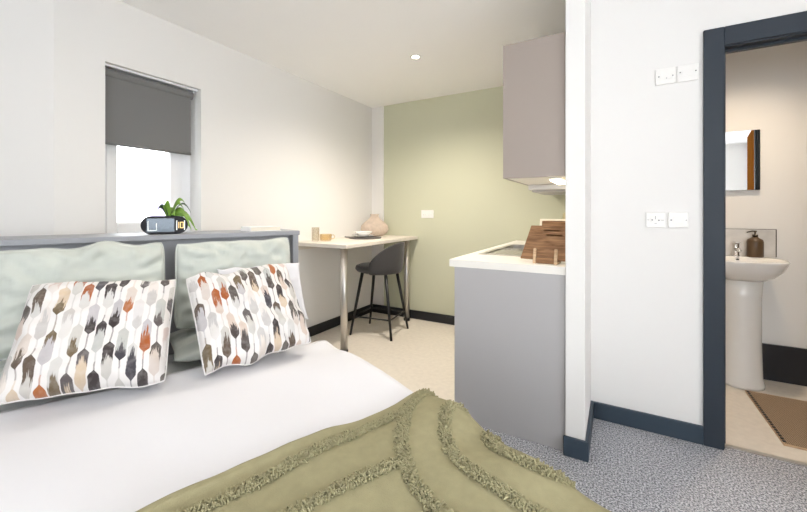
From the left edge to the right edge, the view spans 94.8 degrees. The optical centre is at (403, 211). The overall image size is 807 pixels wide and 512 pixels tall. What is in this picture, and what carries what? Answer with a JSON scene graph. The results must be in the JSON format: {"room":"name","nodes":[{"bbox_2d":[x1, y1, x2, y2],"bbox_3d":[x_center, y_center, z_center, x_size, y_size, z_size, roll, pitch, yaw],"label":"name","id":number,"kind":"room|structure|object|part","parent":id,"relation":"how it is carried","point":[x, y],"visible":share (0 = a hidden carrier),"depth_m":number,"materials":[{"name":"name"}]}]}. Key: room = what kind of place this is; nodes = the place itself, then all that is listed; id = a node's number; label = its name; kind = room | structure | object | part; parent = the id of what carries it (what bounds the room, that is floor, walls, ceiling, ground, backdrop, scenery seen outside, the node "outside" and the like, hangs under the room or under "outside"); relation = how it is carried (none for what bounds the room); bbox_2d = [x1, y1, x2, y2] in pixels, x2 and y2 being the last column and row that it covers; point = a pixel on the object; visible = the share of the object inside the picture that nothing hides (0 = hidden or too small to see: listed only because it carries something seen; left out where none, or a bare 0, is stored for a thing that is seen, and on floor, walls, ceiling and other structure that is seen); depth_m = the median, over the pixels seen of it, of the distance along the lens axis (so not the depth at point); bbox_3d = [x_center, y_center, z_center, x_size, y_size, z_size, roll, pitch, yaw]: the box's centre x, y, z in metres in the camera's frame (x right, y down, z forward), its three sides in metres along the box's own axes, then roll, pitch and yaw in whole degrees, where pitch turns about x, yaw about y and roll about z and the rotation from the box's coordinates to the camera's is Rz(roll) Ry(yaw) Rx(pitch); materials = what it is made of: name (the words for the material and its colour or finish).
{"room":"studio apartment","nodes":[
{"label":"studio apartment","id":0,"kind":"room"},
{"bbox_2d":[0,0,53,235],"bbox_3d":[-2.947,-0.028,1.146,2.753,2.395,0.215,0,0,-38],"label":"wall","id":1,"kind":"structure","parent":0,"point":[26,26],"depth_m":1.84,"materials":[{"name":"white paint"}]},
{"bbox_2d":[54,0,371,327],"bbox_3d":[-1.125,-0.028,3.280,0.220,2.395,3.055,0,0,30],"label":"wall","id":2,"kind":"structure","parent":0,"point":[271,145],"depth_m":2.77,"materials":[{"name":"white paint"}]},
{"bbox_2d":[105,144,189,233],"bbox_3d":[-1.674,-0.336,2.408,0.077,1.028,0.555,0,0,30],"label":"window","id":3,"kind":"structure","parent":2,"relation":"in","point":[177,166],"depth_m":2.35,"materials":[{"name":"white paint"}]},
{"bbox_2d":[105,63,197,154],"bbox_3d":[-1.595,-0.620,2.361,0.060,0.460,0.549,0,0,30],"label":"roller blind","id":4,"kind":"object","parent":2,"relation":"attached to","point":[142,111],"visible":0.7,"depth_m":2.31,"materials":[{"name":"grey fabric"}]},
{"bbox_2d":[308,305,369,336],"bbox_3d":[-1.074,1.124,3.131,0.016,0.092,2.838,0,0,30],"label":"baseboard","id":5,"kind":"structure","parent":2,"relation":"attached to","point":[326,325],"depth_m":3.73,"materials":[{"name":"black paint"}]},
{"bbox_2d":[119,0,564,107],"bbox_3d":[-0.187,-1.285,1.180,6.500,0.120,5.760,0,0,30],"label":"ceiling","id":6,"kind":"structure","parent":0,"point":[360,51],"depth_m":2.55,"materials":[{"name":"white paint"}]},
{"bbox_2d":[410,54,420,58],"bbox_3d":[0.096,-1.222,2.927,0.088,0.006,0.088,0,0,30],"label":"recessed light","id":7,"kind":"object","parent":6,"relation":"in","point":[415,56],"visible":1,"depth_m":2.92,"materials":[{"name":"white plastic"}]},
{"bbox_2d":[384,86,564,315],"bbox_3d":[0.681,-0.028,3.888,2.304,2.395,0.200,0,0,30],"label":"wall","id":8,"kind":"structure","parent":0,"point":[443,155],"depth_m":3.90,"materials":[{"name":"green paint"}]},
{"bbox_2d":[372,106,383,304],"bbox_3d":[-0.300,-0.028,4.330,0.162,2.395,0.012,0,0,30],"label":"wall","id":9,"kind":"structure","parent":8,"relation":"attached to","point":[377,112],"depth_m":4.32,"materials":[{"name":"white paint"}]},
{"bbox_2d":[372,304,454,324],"bbox_3d":[0.619,1.124,3.785,2.268,0.092,0.016,0,0,30],"label":"baseboard","id":10,"kind":"structure","parent":8,"relation":"attached to","point":[421,315],"depth_m":4.01,"materials":[{"name":"black paint"}]},
{"bbox_2d":[421,210,433,217],"bbox_3d":[0.258,0.022,4.009,0.146,0.086,0.012,0,0,30],"label":"wall socket","id":11,"kind":"object","parent":8,"relation":"attached to","point":[424,213],"visible":1,"depth_m":4.00,"materials":[{"name":"white plastic"}]},
{"bbox_2d":[310,312,806,511],"bbox_3d":[-0.187,1.220,1.180,6.500,0.100,5.760,0,0,30],"label":"floor","id":12,"kind":"structure","parent":0,"point":[628,469],"depth_m":1.80,"materials":[{"name":"carpet"}]},
{"bbox_2d":[0,354,201,411],"bbox_3d":[-0.588,0.900,0.866,1.225,0.540,1.850,0,0,-38],"label":"bed","id":13,"kind":"object","parent":12,"relation":"on","point":[172,366],"visible":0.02,"depth_m":1.29,"materials":[{"name":"grey fabric"}]},
{"bbox_2d":[0,359,6,377],"bbox_3d":[-1.188,0.554,1.337,0.515,0.110,0.381,0,0,-38],"label":"pillow","id":14,"kind":"object","parent":13,"relation":"on","point":[2,363],"visible":0.03,"depth_m":1.25,"materials":[{"name":"green fabric"}]},
{"bbox_2d":[0,241,164,359],"bbox_3d":[-1.197,0.307,1.400,0.509,0.382,0.218,0,0,-40],"label":"velvet pillow","id":15,"kind":"object","parent":14,"relation":"on","point":[110,261],"visible":0.52,"depth_m":1.35,"materials":[{"name":"grey fabric"}]},
{"bbox_2d":[169,328,200,361],"bbox_3d":[-0.762,0.554,1.678,0.515,0.109,0.378,0,0,-38],"label":"pillow","id":16,"kind":"object","parent":13,"relation":"on","point":[184,342],"visible":0.2,"depth_m":1.47,"materials":[{"name":"green fabric"}]},
{"bbox_2d":[174,237,289,328],"bbox_3d":[-0.769,0.315,1.729,0.519,0.364,0.211,0,0,-41],"label":"velvet pillow","id":17,"kind":"object","parent":16,"relation":"on","point":[191,260],"visible":0.53,"depth_m":1.66,"materials":[{"name":"grey fabric"}]},
{"bbox_2d":[217,263,308,319],"bbox_3d":[-0.627,0.376,1.675,0.371,0.259,0.126,0,0,-37],"label":"pillow","id":18,"kind":"object","parent":16,"relation":"on","point":[293,268],"visible":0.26,"depth_m":1.76,"materials":[{"name":"white fabric"}]},
{"bbox_2d":[0,340,413,511],"bbox_3d":[-0.421,0.741,0.664,1.438,0.365,1.551,0,0,-38],"label":"duvet","id":19,"kind":"object","parent":13,"relation":"on","point":[111,449],"visible":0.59,"depth_m":0.99,"materials":[{"name":"white fabric"}]},
{"bbox_2d":[0,279,175,404],"bbox_3d":[-1.003,0.401,1.214,0.409,0.334,0.288,0,0,-23],"label":"patterned cushion","id":20,"kind":"object","parent":19,"relation":"on","point":[72,337],"visible":1,"depth_m":1.16,"materials":[{"name":"multicoloured fabric"}]},
{"bbox_2d":[186,263,310,375],"bbox_3d":[-0.613,0.401,1.485,0.399,0.349,0.306,0,0,-44],"label":"patterned cushion","id":21,"kind":"object","parent":19,"relation":"on","point":[243,316],"visible":1,"depth_m":1.41,"materials":[{"name":"multicoloured fabric"}]},
{"bbox_2d":[136,388,611,511],"bbox_3d":[-0.248,0.742,0.446,1.467,0.456,0.783,0,0,-38],"label":"throw blanket","id":22,"kind":"object","parent":19,"relation":"on","point":[423,452],"visible":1,"depth_m":0.76,"materials":[{"name":"green fabric"}]},
{"bbox_2d":[0,229,299,360],"bbox_3d":[-1.256,0.637,1.742,1.476,1.066,0.306,0,0,-38],"label":"headboard","id":23,"kind":"object","parent":12,"relation":"on","point":[169,241],"visible":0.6,"depth_m":1.73,"materials":[{"name":"grey"}]},
{"bbox_2d":[140,216,187,234],"bbox_3d":[-1.127,0.061,1.751,0.187,0.085,0.044,0,0,-38],"label":"digital clock","id":24,"kind":"object","parent":23,"relation":"on","point":[152,225],"visible":1,"depth_m":1.73,"materials":[{"name":"black plastic"}]},
{"bbox_2d":[147,218,173,231],"bbox_3d":[-1.129,0.061,1.725,0.108,0.063,0.001,0,0,-38],"label":"screen","id":25,"kind":"object","parent":24,"relation":"attached to","point":[163,224],"depth_m":1.73,"materials":[{"name":"grey glass"}]},
{"bbox_2d":[141,198,196,229],"bbox_3d":[-1.169,0.015,1.863,0.239,0.177,0.109,0,0,-31],"label":"potted plant","id":26,"kind":"object","parent":23,"relation":"on","point":[169,211],"visible":0.66,"depth_m":1.87,"materials":[{"name":"green plant"}]},
{"bbox_2d":[241,226,280,231],"bbox_3d":[-0.796,0.092,2.075,0.170,0.024,0.140,0,0,-44],"label":"book","id":27,"kind":"object","parent":23,"relation":"on","point":[243,228],"visible":1,"depth_m":2.03,"materials":[{"name":"white paper"}]},
{"bbox_3d":[-0.688,0.649,2.178,0.032,1.042,0.290,0,0,-38],"label":"panel","id":28,"kind":"part","parent":23,"relation":"part of","materials":[{"name":"grey"}]},
{"bbox_2d":[298,235,417,351],"bbox_3d":[-0.417,0.718,3.672,0.614,0.905,1.241,0,0,30],"label":"desk","id":29,"kind":"object","parent":12,"relation":"on","point":[344,243],"visible":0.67,"depth_m":3.21,"materials":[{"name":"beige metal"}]},
{"bbox_3d":[-0.493,0.719,3.075,0.060,0.843,0.060,0,0,30],"label":"leg","id":30,"kind":"part","parent":29,"relation":"part of","materials":[{"name":"silver metal"}]},
{"bbox_2d":[345,236,380,238],"bbox_3d":[-0.387,0.256,3.741,0.329,0.017,0.329,0,0,-31],"label":"placemat","id":31,"kind":"object","parent":29,"relation":"on","point":[352,237],"visible":0.87,"depth_m":3.66,"materials":[{"name":"grey stone"}]},
{"bbox_2d":[352,234,373,236],"bbox_3d":[-0.408,0.241,3.764,0.236,0.018,0.236,0,0,30],"label":"plate","id":32,"kind":"object","parent":31,"relation":"on","point":[356,235],"visible":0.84,"depth_m":3.70,"materials":[{"name":"white ceramic"}]},
{"bbox_2d":[354,231,371,235],"bbox_3d":[-0.408,0.219,3.764,0.184,0.044,0.184,0,0,30],"label":"bowl","id":33,"kind":"object","parent":32,"relation":"on","point":[360,233],"visible":1,"depth_m":3.71,"materials":[{"name":"white ceramic"}]},
{"bbox_2d":[361,214,388,235],"bbox_3d":[-0.321,0.144,4.106,0.310,0.242,0.155,0,0,0],"label":"vase","id":34,"kind":"object","parent":29,"relation":"on","point":[374,224],"visible":0.85,"depth_m":4.06,"materials":[{"name":"beige ceramic"}]},
{"bbox_3d":[0.035,0.719,4.013,0.060,0.843,0.060,0,0,30],"label":"leg","id":35,"kind":"part","parent":29,"relation":"part of","materials":[{"name":"silver metal"}]},
{"bbox_2d":[349,242,408,340],"bbox_3d":[-0.232,0.729,3.628,0.495,0.886,0.442,0,0,23],"label":"bar stool","id":36,"kind":"object","parent":12,"relation":"on","point":[389,261],"visible":1,"depth_m":3.46,"materials":[{"name":"grey fabric"}]},
{"bbox_3d":[-0.448,0.877,3.545,0.142,0.590,0.032,0,0,-18],"label":"leg","id":37,"kind":"part","parent":36,"relation":"part of","materials":[{"name":"black metal"}]},
{"bbox_3d":[-0.252,0.551,3.637,0.450,0.078,0.408,0,0,23],"label":"seat","id":38,"kind":"part","parent":36,"relation":"part of","materials":[{"name":"grey fabric"}]},
{"bbox_3d":[-0.327,0.877,3.840,0.032,0.590,0.142,0,0,-31],"label":"leg","id":39,"kind":"part","parent":36,"relation":"part of","materials":[{"name":"black metal"}]},
{"bbox_3d":[-0.122,0.437,3.582,0.257,0.302,0.442,0,0,23],"label":"backrest","id":40,"kind":"part","parent":36,"relation":"part of","materials":[{"name":"grey fabric"}]},
{"bbox_3d":[-0.137,0.877,3.418,0.032,0.590,0.142,0,0,-31],"label":"leg","id":41,"kind":"part","parent":36,"relation":"part of","materials":[{"name":"black metal"}]},
{"bbox_3d":[-0.016,0.877,3.712,0.142,0.590,0.032,0,0,-18],"label":"leg","id":42,"kind":"part","parent":36,"relation":"part of","materials":[{"name":"black metal"}]},
{"bbox_2d":[455,267,564,450],"bbox_3d":[0.939,0.740,2.664,0.590,0.860,1.625,0,0,30],"label":"base cabinet","id":43,"kind":"object","parent":12,"relation":"on","point":[510,325],"visible":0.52,"depth_m":1.94,"materials":[{"name":"grey laminate"}]},
{"bbox_2d":[449,240,564,274],"bbox_3d":[0.931,0.289,2.668,0.608,0.040,1.627,0,0,30],"label":"countertop","id":44,"kind":"structure","parent":43,"relation":"on","point":[472,260],"depth_m":2.02,"materials":[{"name":"white"}]},
{"bbox_2d":[479,244,524,256],"bbox_3d":[0.864,0.253,2.606,0.428,0.331,0.814,0,0,30],"label":"sink","id":45,"kind":"object","parent":44,"relation":"in","point":[511,249],"visible":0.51,"depth_m":2.55,"materials":[{"name":"silver metal"}]},
{"bbox_3d":[0.956,0.343,2.795,0.335,0.151,0.334,0,0,30],"label":"bowl","id":46,"kind":"part","parent":45,"relation":"part of","materials":[{"name":"silver metal"}]},
{"bbox_2d":[533,248,560,264],"bbox_3d":[0.754,0.230,1.954,0.121,0.078,0.097,0,0,34],"label":"rack","id":47,"kind":"object","parent":44,"relation":"on","point":[545,260],"visible":0.96,"depth_m":1.92,"materials":[{"name":"brown wood"}]},
{"bbox_2d":[521,225,564,261],"bbox_3d":[0.780,0.165,1.976,0.291,0.181,0.078,0,0,34],"label":"chopping board","id":48,"kind":"object","parent":47,"relation":"in","point":[537,237],"visible":0.66,"depth_m":1.98,"materials":[{"name":"brown wood"}]},
{"bbox_3d":[0.735,0.251,1.925,0.089,0.032,0.020,0,0,34],"label":"rail","id":49,"kind":"part","parent":47,"relation":"part of","materials":[{"name":"brown wood"}]},
{"bbox_2d":[539,219,564,236],"bbox_3d":[0.837,0.146,1.981,0.224,0.216,0.089,0,0,34],"label":"serving board","id":50,"kind":"object","parent":47,"relation":"on","point":[543,222],"visible":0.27,"depth_m":2.02,"materials":[{"name":"brown wood"}]},
{"bbox_2d":[726,255,790,390],"bbox_3d":[2.290,0.742,2.509,0.440,0.856,0.405,0,0,30],"label":"basin","id":51,"kind":"object","parent":12,"relation":"on","point":[746,276],"visible":0.76,"depth_m":2.44,"materials":[{"name":"white ceramic"}]},
{"bbox_2d":[731,241,741,255],"bbox_3d":[2.349,0.261,2.611,0.048,0.106,0.127,0,0,30],"label":"tap","id":52,"kind":"object","parent":51,"relation":"on","point":[735,246],"visible":0.99,"depth_m":2.63,"materials":[{"name":"silver metal"}]},
{"bbox_2d":[746,230,763,257],"bbox_3d":[2.448,0.221,2.584,0.092,0.186,0.090,0,0,30],"label":"soap dispenser","id":53,"kind":"object","parent":51,"relation":"on","point":[754,245],"visible":1,"depth_m":2.56,"materials":[{"name":"brown"}]},
{"bbox_3d":[2.290,0.385,2.509,0.440,0.141,0.405,0,0,30],"label":"bowl","id":54,"kind":"part","parent":51,"relation":"part of","materials":[{"name":"white ceramic"}]},
{"bbox_2d":[745,390,806,450],"bbox_3d":[2.456,1.164,1.914,0.900,0.012,0.648,0,0,30],"label":"woven mat","id":55,"kind":"object","parent":12,"relation":"on","point":[787,417],"visible":1,"depth_m":2.10,"materials":[{"name":"wicker"}]},
{"bbox_2d":[565,0,590,440],"bbox_3d":[1.284,-0.028,2.581,0.086,2.395,1.865,0,0,30],"label":"wall partition","id":56,"kind":"structure","parent":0,"point":[577,12],"depth_m":1.78,"materials":[{"name":"white paint"}]},
{"bbox_2d":[503,32,564,185],"bbox_3d":[1.064,-0.529,2.594,0.304,0.705,1.622,0,0,30],"label":"upper cabinet","id":57,"kind":"object","parent":56,"relation":"attached to","point":[533,69],"visible":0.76,"depth_m":1.89,"materials":[{"name":"beige laminate"}]},
{"bbox_2d":[528,184,564,194],"bbox_3d":[1.063,-0.153,2.590,0.260,0.046,0.550,0,0,30],"label":"hood","id":58,"kind":"object","parent":57,"relation":"attached to","point":[545,189],"visible":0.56,"depth_m":2.38,"materials":[{"name":"silver metal"}]},
{"bbox_2d":[549,177,564,184],"bbox_3d":[0.848,-0.168,2.016,0.060,0.018,0.300,0,0,30],"label":"strip light","id":59,"kind":"object","parent":57,"relation":"attached to","point":[558,180],"visible":0.79,"depth_m":1.90,"materials":[{"name":"white plastic"}]},
{"bbox_3d":[0.848,-0.172,2.016,0.060,0.010,0.300,0,0,30],"label":"mounting rail","id":60,"kind":"part","parent":59,"relation":"part of","materials":[{"name":"white plastic"}]},
{"bbox_2d":[563,401,593,461],"bbox_3d":[0.927,1.124,1.951,0.110,0.092,0.449,0,0,30],"label":"baseboard","id":61,"kind":"structure","parent":56,"relation":"attached to","point":[579,449],"depth_m":1.77,"materials":[{"name":"blue paint"}]},
{"bbox_2d":[591,0,806,425],"bbox_3d":[2.151,-0.028,1.564,2.430,2.395,0.100,0,0,30],"label":"wall","id":62,"kind":"structure","parent":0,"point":[647,138],"depth_m":1.99,"materials":[{"name":"white paint"}]},
{"bbox_2d":[594,401,702,444],"bbox_3d":[1.295,1.124,1.989,0.491,0.092,0.016,0,0,30],"label":"baseboard","id":63,"kind":"structure","parent":62,"relation":"attached to","point":[665,426],"depth_m":1.97,"materials":[{"name":"blue paint"}]},
{"bbox_2d":[646,212,664,227],"bbox_3d":[1.336,0.042,1.967,0.084,0.080,0.012,0,0,30],"label":"socket","id":64,"kind":"object","parent":62,"relation":"attached to","point":[653,219],"visible":1,"depth_m":1.96,"materials":[{"name":"white plastic"}]},
{"bbox_2d":[656,67,675,85],"bbox_3d":[1.375,-0.712,1.945,0.088,0.084,0.012,0,0,30],"label":"switch","id":65,"kind":"object","parent":62,"relation":"attached to","point":[664,76],"visible":1,"depth_m":1.94,"materials":[{"name":"white plastic"}]},
{"bbox_2d":[668,212,688,227],"bbox_3d":[1.421,0.042,1.918,0.086,0.080,0.012,0,0,30],"label":"wall switch","id":66,"kind":"object","parent":62,"relation":"attached to","point":[675,219],"visible":1,"depth_m":1.92,"materials":[{"name":"white plastic"}]},
{"bbox_2d":[677,63,698,82],"bbox_3d":[1.455,-0.712,1.899,0.088,0.084,0.012,0,0,30],"label":"switch","id":67,"kind":"object","parent":62,"relation":"attached to","point":[690,72],"visible":1,"depth_m":1.90,"materials":[{"name":"white plastic"}]},
{"bbox_2d":[703,11,806,466],"bbox_3d":[1.891,0.130,1.714,0.816,2.080,0.138,0,0,30],"label":"door frame","id":68,"kind":"structure","parent":62,"relation":"attached to","point":[719,42],"depth_m":1.83,"materials":[{"name":"grey paint"}]},
{"bbox_2d":[726,41,806,348],"bbox_3d":[2.740,-0.028,2.589,2.430,2.395,0.180,0,0,30],"label":"wall","id":69,"kind":"structure","parent":0,"point":[766,88],"depth_m":2.57,"materials":[{"name":"white paint"}]},
{"bbox_2d":[726,129,759,190],"bbox_3d":[2.326,-0.367,2.709,0.412,0.425,0.022,0,0,30],"label":"wall mirror","id":70,"kind":"object","parent":69,"relation":"attached to","point":[742,147],"visible":0.44,"depth_m":2.64,"materials":[{"name":"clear mirror"}]},
{"bbox_2d":[726,228,776,256],"bbox_3d":[2.381,0.216,2.684,0.463,0.193,0.011,0,0,30],"label":"backsplash","id":71,"kind":"structure","parent":69,"relation":"attached to","point":[769,236],"depth_m":2.63,"materials":[{"name":"tile"}]},
{"bbox_2d":[762,343,806,386],"bbox_3d":[2.690,1.045,2.502,2.430,0.250,0.020,0,0,30],"label":"baseboard","id":72,"kind":"structure","parent":69,"relation":"attached to","point":[784,364],"depth_m":2.54,"materials":[{"name":"black paint"}]},
{"label":"outside","id":73,"kind":"structure","parent":0,"visible":0},
{"bbox_3d":[-6.415,4.220,5.996,10.900,0.100,16.000,0,0,30],"label":"paving","id":74,"kind":"object","parent":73,"visible":0},
{"bbox_2d":[117,197,164,221],"bbox_3d":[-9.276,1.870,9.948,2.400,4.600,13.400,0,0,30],"label":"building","id":75,"kind":"structure","parent":74,"relation":"on","point":[148,206],"depth_m":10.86,"materials":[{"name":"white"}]},
{"bbox_3d":[-7.361,0.195,11.212,0.060,1.250,1.100,0,0,30],"label":"sign panel","id":76,"kind":"part","parent":75,"relation":"part of","materials":[{"name":"white"}]}
]}

